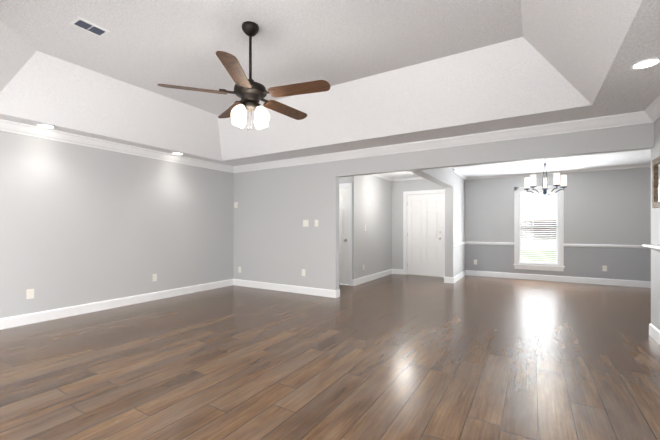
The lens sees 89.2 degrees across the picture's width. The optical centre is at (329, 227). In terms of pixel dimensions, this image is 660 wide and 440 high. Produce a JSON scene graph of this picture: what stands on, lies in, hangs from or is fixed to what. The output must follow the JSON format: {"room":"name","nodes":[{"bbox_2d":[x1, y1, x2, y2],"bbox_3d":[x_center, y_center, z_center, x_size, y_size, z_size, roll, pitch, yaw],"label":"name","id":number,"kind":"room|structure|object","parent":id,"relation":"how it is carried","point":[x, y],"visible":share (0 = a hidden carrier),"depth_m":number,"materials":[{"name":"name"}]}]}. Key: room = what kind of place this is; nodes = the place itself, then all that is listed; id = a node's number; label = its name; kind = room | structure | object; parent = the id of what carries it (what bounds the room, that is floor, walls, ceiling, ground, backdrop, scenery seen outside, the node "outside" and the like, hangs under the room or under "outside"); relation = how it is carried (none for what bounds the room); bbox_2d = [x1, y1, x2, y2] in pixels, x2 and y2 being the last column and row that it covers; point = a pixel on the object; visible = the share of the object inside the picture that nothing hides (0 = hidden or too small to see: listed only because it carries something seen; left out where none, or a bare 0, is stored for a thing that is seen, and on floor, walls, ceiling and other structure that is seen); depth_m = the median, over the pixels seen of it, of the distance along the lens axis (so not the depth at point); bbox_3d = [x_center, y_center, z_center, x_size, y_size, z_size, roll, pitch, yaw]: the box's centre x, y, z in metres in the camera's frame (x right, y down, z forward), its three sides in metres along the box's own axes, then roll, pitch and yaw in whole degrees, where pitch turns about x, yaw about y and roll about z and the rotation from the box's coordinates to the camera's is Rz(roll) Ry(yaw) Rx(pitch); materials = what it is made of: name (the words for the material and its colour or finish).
{"room":"living room","nodes":[
{"label":"living room","id":0,"kind":"room"},
{"bbox_2d":[0,131,233,317],"bbox_3d":[-3.446,-0.060,4.700,0.120,2.500,7.990,0,0,31],"label":"wall","id":1,"kind":"structure","parent":0,"point":[80,224],"depth_m":4.83,"materials":[{"name":"grey paint"}]},
{"bbox_2d":[26,289,33,298],"bbox_3d":[-3.711,0.820,4.140,0.009,0.120,0.075,0,0,31],"label":"electrical outlet","id":2,"kind":"object","parent":1,"relation":"attached to","point":[29,293],"visible":1,"depth_m":4.13,"materials":[{"name":"white plastic"}]},
{"bbox_2d":[0,279,231,329],"bbox_3d":[-3.700,1.125,4.151,0.016,0.130,6.550,0,0,31],"label":"baseboard","id":3,"kind":"structure","parent":1,"relation":"attached to","point":[58,313],"depth_m":4.79,"materials":[{"name":"white wood"}]},
{"bbox_2d":[0,119,235,172],"bbox_3d":[-3.665,-1.193,4.131,0.098,0.115,6.550,0,0,31],"label":"crown molding","id":4,"kind":"structure","parent":1,"relation":"attached to","point":[5,125],"depth_m":4.76,"materials":[{"name":"white wood"}]},
{"bbox_2d":[152,274,156,281],"bbox_3d":[-2.885,0.820,5.499,0.009,0.120,0.075,0,0,31],"label":"electrical outlet","id":5,"kind":"object","parent":1,"relation":"attached to","point":[154,277],"visible":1,"depth_m":5.49,"materials":[{"name":"white plastic"}]},
{"bbox_2d":[234,161,338,289],"bbox_3d":[-0.923,-0.060,6.366,2.460,2.500,0.120,0,0,31],"label":"wall","id":6,"kind":"structure","parent":0,"point":[276,241],"depth_m":6.20,"materials":[{"name":"grey paint"}]},
{"bbox_2d":[232,279,339,297],"bbox_3d":[-0.934,1.125,6.305,2.446,0.130,0.036,0,0,31],"label":"baseboard","id":7,"kind":"structure","parent":6,"relation":"attached to","point":[254,284],"depth_m":6.17,"materials":[{"name":"white wood"}]},
{"bbox_2d":[303,220,308,226],"bbox_3d":[-0.437,-0.080,5.992,0.120,0.120,0.014,0,0,31],"label":"light switch","id":8,"kind":"object","parent":6,"relation":"attached to","point":[305,223],"visible":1,"depth_m":5.98,"materials":[{"name":"white plastic"}]},
{"bbox_2d":[232,111,643,172],"bbox_3d":[0.725,-1.193,5.237,6.210,0.115,0.098,0,0,31],"label":"crown molding","id":9,"kind":"structure","parent":6,"relation":"attached to","point":[634,118],"depth_m":4.52,"materials":[{"name":"white wood"}]},
{"bbox_2d":[0,274,659,439],"bbox_3d":[0.994,1.220,3.667,8.780,0.060,10.840,0,0,31],"label":"floor","id":10,"kind":"structure","parent":0,"point":[407,357],"depth_m":2.87,"materials":[{"name":"brown wood"}]},
{"bbox_2d":[0,0,659,165],"bbox_3d":[-0.956,-1.541,2.483,6.440,0.580,6.550,0,0,31],"label":"ceiling","id":11,"kind":"structure","parent":0,"point":[392,72],"depth_m":3.52,"materials":[{"name":"white paint"}]},
{"bbox_2d":[36,124,55,128],"bbox_3d":[-3.497,-1.246,4.116,0.190,0.008,0.190,0,0,31],"label":"recessed light","id":12,"kind":"object","parent":11,"relation":"in","point":[46,126],"visible":0.98,"depth_m":4.12,"materials":[{"name":"white"}]},
{"bbox_2d":[70,17,109,36],"bbox_3d":[-2.189,-1.825,3.052,0.164,0.011,0.254,0,0,31],"label":"ceiling vent","id":13,"kind":"object","parent":11,"relation":"in","point":[85,25],"visible":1,"depth_m":3.04,"materials":[{"name":"white metal"}]},
{"bbox_2d":[157,21,329,129],"bbox_3d":[-0.684,-1.359,3.070,1.450,0.942,1.419,0,0,31],"label":"ceiling fan","id":14,"kind":"object","parent":11,"relation":"hanging from","point":[250,93],"visible":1,"depth_m":2.94,"materials":[{"name":"brown wood"}]},
{"bbox_2d":[629,57,659,69],"bbox_3d":[2.409,-1.247,2.550,0.190,0.008,0.190,0,0,31],"label":"recessed light","id":15,"kind":"object","parent":11,"relation":"in","point":[645,63],"visible":1,"depth_m":2.55,"materials":[{"name":"white"}]},
{"bbox_2d":[339,177,348,183],"bbox_3d":[0.102,-1.080,7.148,0.760,0.460,0.120,0,0,31],"label":"wall","id":16,"kind":"structure","parent":0,"point":[342,180],"depth_m":6.97,"materials":[{"name":"grey paint"}]},
{"bbox_2d":[349,175,391,279],"bbox_3d":[1.028,-0.059,7.843,0.120,2.500,2.270,0,0,31],"label":"wall","id":17,"kind":"structure","parent":0,"point":[374,216],"depth_m":7.58,"materials":[{"name":"grey paint"}]},
{"bbox_2d":[352,269,391,285],"bbox_3d":[1.050,1.125,7.749,0.016,0.130,2.166,0,0,31],"label":"baseboard","id":18,"kind":"structure","parent":17,"relation":"attached to","point":[364,279],"depth_m":7.50,"materials":[{"name":"white wood"}]},
{"bbox_2d":[371,174,392,180],"bbox_3d":[1.066,-1.225,7.750,0.042,0.050,2.150,0,0,31],"label":"crown molding","id":19,"kind":"structure","parent":17,"relation":"attached to","point":[377,175],"depth_m":8.10,"materials":[{"name":"white wood"}]},
{"bbox_2d":[392,179,443,268],"bbox_3d":[2.193,-0.059,8.392,1.300,2.500,0.120,0,0,31],"label":"wall","id":20,"kind":"structure","parent":0,"point":[398,188],"depth_m":8.57,"materials":[{"name":"grey paint"}]},
{"bbox_2d":[392,269,402,273],"bbox_3d":[1.745,1.126,8.585,0.275,0.130,0.016,0,0,31],"label":"baseboard","id":21,"kind":"structure","parent":20,"relation":"attached to","point":[398,271],"depth_m":8.58,"materials":[{"name":"white wood"}]},
{"bbox_2d":[393,177,424,180],"bbox_3d":[2.262,-1.224,8.256,1.440,0.050,0.042,0,0,31],"label":"crown molding","id":22,"kind":"structure","parent":20,"relation":"attached to","point":[416,178],"depth_m":8.42,"materials":[{"name":"white"}]},
{"bbox_2d":[403,189,444,277],"bbox_3d":[2.350,0.136,8.286,1.060,2.110,0.138,0,0,31],"label":"door frame","id":23,"kind":"structure","parent":20,"relation":"attached to","point":[405,193],"depth_m":8.47,"materials":[{"name":"white wood"}]},
{"bbox_2d":[407,193,442,276],"bbox_3d":[2.327,0.175,8.254,0.887,2.008,0.116,0,0,31],"label":"front door","id":24,"kind":"structure","parent":20,"relation":"in","point":[424,234],"depth_m":8.26,"materials":[{"name":"white wood"}]},
{"bbox_2d":[410,167,452,187],"bbox_3d":[1.924,-1.090,6.151,0.170,0.440,2.470,0,0,31],"label":"beam","id":25,"kind":"structure","parent":0,"point":[443,177],"depth_m":6.18,"materials":[{"name":"grey paint"}]},
{"bbox_2d":[445,172,464,276],"bbox_3d":[2.976,-0.059,7.881,0.170,2.500,1.580,0,0,31],"label":"wall","id":26,"kind":"structure","parent":0,"point":[455,224],"depth_m":7.37,"materials":[{"name":"grey paint"}]},
{"bbox_2d":[444,277,451,282],"bbox_3d":[2.674,1.125,7.575,0.030,0.130,0.776,0,0,31],"label":"baseboard","id":27,"kind":"structure","parent":26,"relation":"attached to","point":[446,279],"depth_m":7.21,"materials":[{"name":"white wood"}]},
{"bbox_2d":[453,242,465,246],"bbox_3d":[3.028,0.380,7.779,0.024,0.064,1.460,0,0,31],"label":"trim","id":28,"kind":"structure","parent":26,"relation":"attached to","point":[462,243],"depth_m":7.62,"materials":[{"name":"white wood"}]},
{"bbox_2d":[452,270,467,282],"bbox_3d":[3.010,1.125,7.757,0.016,0.130,1.436,0,0,31],"label":"baseboard","id":29,"kind":"structure","parent":26,"relation":"attached to","point":[465,272],"depth_m":7.70,"materials":[{"name":"white wood"}]},
{"bbox_2d":[453,169,466,179],"bbox_3d":[3.020,-1.225,7.749,0.042,0.050,1.400,0,0,31],"label":"crown molding","id":30,"kind":"structure","parent":26,"relation":"attached to","point":[454,170],"depth_m":7.66,"materials":[{"name":"white wood"}]},
{"bbox_2d":[336,123,653,176],"bbox_3d":[1.828,-1.090,4.694,3.980,0.440,0.120,0,0,31],"label":"header beam","id":31,"kind":"structure","parent":0,"point":[618,139],"depth_m":4.31,"materials":[{"name":"grey paint"}]},
{"bbox_2d":[379,149,650,178],"bbox_3d":[2.726,-1.280,6.518,8.540,0.060,3.930,0,0,31],"label":"ceiling","id":32,"kind":"structure","parent":0,"point":[628,158],"depth_m":6.72,"materials":[{"name":"white paint"}]},
{"bbox_2d":[524,163,567,195],"bbox_3d":[3.774,-0.895,5.868,0.652,0.710,0.631,0,0,31],"label":"dining chandelier","id":33,"kind":"object","parent":32,"relation":"hanging from","point":[545,183],"visible":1,"depth_m":5.80,"materials":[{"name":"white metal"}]},
{"bbox_2d":[465,167,650,280],"bbox_3d":[5.428,-0.060,7.245,4.680,2.500,0.120,0,0,31],"label":"wall","id":34,"kind":"structure","parent":0,"point":[611,207],"depth_m":7.16,"materials":[{"name":"paint"}]},
{"bbox_2d":[466,242,513,244],"bbox_3d":[3.867,0.381,8.110,1.055,0.064,0.024,0,0,31],"label":"trim","id":35,"kind":"structure","parent":34,"relation":"attached to","point":[481,243],"depth_m":8.08,"materials":[{"name":"white wood"}]},
{"bbox_2d":[513,185,564,270],"bbox_3d":[4.748,0.008,7.629,0.990,1.905,0.170,0,0,31],"label":"dining room window","id":36,"kind":"structure","parent":34,"relation":"in","point":[559,266],"depth_m":7.58,"materials":[{"name":"white"}]},
{"bbox_2d":[519,190,557,263],"bbox_3d":[4.749,-0.016,7.630,0.740,1.663,0.048,0,0,31],"label":"window blinds","id":37,"kind":"object","parent":36,"relation":"attached to","point":[525,216],"visible":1,"depth_m":7.63,"materials":[{"name":"white plastic"}]},
{"bbox_2d":[467,164,650,179],"bbox_3d":[5.385,-1.225,7.176,4.680,0.050,0.042,0,0,31],"label":"crown molding","id":38,"kind":"structure","parent":34,"relation":"attached to","point":[529,174],"depth_m":7.30,"materials":[{"name":"white wood"}]},
{"bbox_2d":[468,270,650,287],"bbox_3d":[5.392,1.125,7.186,4.680,0.130,0.016,0,0,31],"label":"baseboard","id":39,"kind":"structure","parent":34,"relation":"attached to","point":[602,281],"depth_m":7.32,"materials":[{"name":"white wood"}]},
{"bbox_2d":[564,244,650,248],"bbox_3d":[6.260,0.380,6.654,2.645,0.064,0.024,0,0,31],"label":"trim","id":40,"kind":"structure","parent":34,"relation":"attached to","point":[565,245],"depth_m":6.96,"materials":[{"name":"white wood"}]},
{"bbox_2d":[651,118,659,329],"bbox_3d":[1.847,-0.061,0.779,0.120,2.500,6.790,0,0,31],"label":"wall","id":41,"kind":"structure","parent":0,"point":[655,264],"depth_m":3.57,"materials":[{"name":"grey paint"}]},
{"bbox_2d":[642,244,659,251],"bbox_3d":[2.985,0.254,2.866,0.105,0.150,1.700,0,0,31],"label":"mantel shelf","id":42,"kind":"object","parent":41,"relation":"attached to","point":[655,247],"visible":0.98,"depth_m":3.38,"materials":[{"name":"white wood"}]},
{"bbox_2d":[644,95,659,123],"bbox_3d":[1.754,-1.194,0.836,0.098,0.115,6.550,0,0,31],"label":"crown molding","id":43,"kind":"structure","parent":41,"relation":"attached to","point":[650,113],"depth_m":3.46,"materials":[{"name":"white wood"}]},
{"bbox_2d":[649,323,659,344],"bbox_3d":[1.820,1.124,0.865,0.016,0.130,6.670,0,0,31],"label":"baseboard","id":44,"kind":"structure","parent":41,"relation":"attached to","point":[654,332],"depth_m":3.55,"materials":[{"name":"white wood"}]},
{"bbox_2d":[652,156,659,207],"bbox_3d":[3.217,-0.466,3.176,0.030,0.510,0.910,0,0,31],"label":"wall mirror","id":45,"kind":"object","parent":41,"relation":"attached to","point":[655,182],"visible":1,"depth_m":3.50,"materials":[{"name":"brown wood"}]},
{"label":"outside","id":46,"kind":"structure","parent":0,"visible":0},
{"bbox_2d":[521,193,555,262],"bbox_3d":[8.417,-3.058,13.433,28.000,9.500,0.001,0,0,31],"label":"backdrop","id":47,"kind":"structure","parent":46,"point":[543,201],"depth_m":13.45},
{"bbox_3d":[-0.787,-0.060,7.688,1.320,2.500,0.120,0,0,31],"label":"wall","id":48,"kind":"structure","parent":0,"visible":0},
{"bbox_2d":[339,188,347,283],"bbox_3d":[0.074,0.174,7.108,0.727,2.008,0.116,0,0,31],"label":"closet door","id":49,"kind":"structure","parent":48,"relation":"in","point":[343,235],"depth_m":7.01,"materials":[{"name":"white wood"}]},
{"bbox_2d":[339,183,351,285],"bbox_3d":[0.097,0.135,7.140,0.900,2.110,0.138,0,0,31],"label":"door frame","id":50,"kind":"structure","parent":48,"relation":"attached to","point":[347,185],"depth_m":6.87,"materials":[{"name":"white wood"}]}
]}

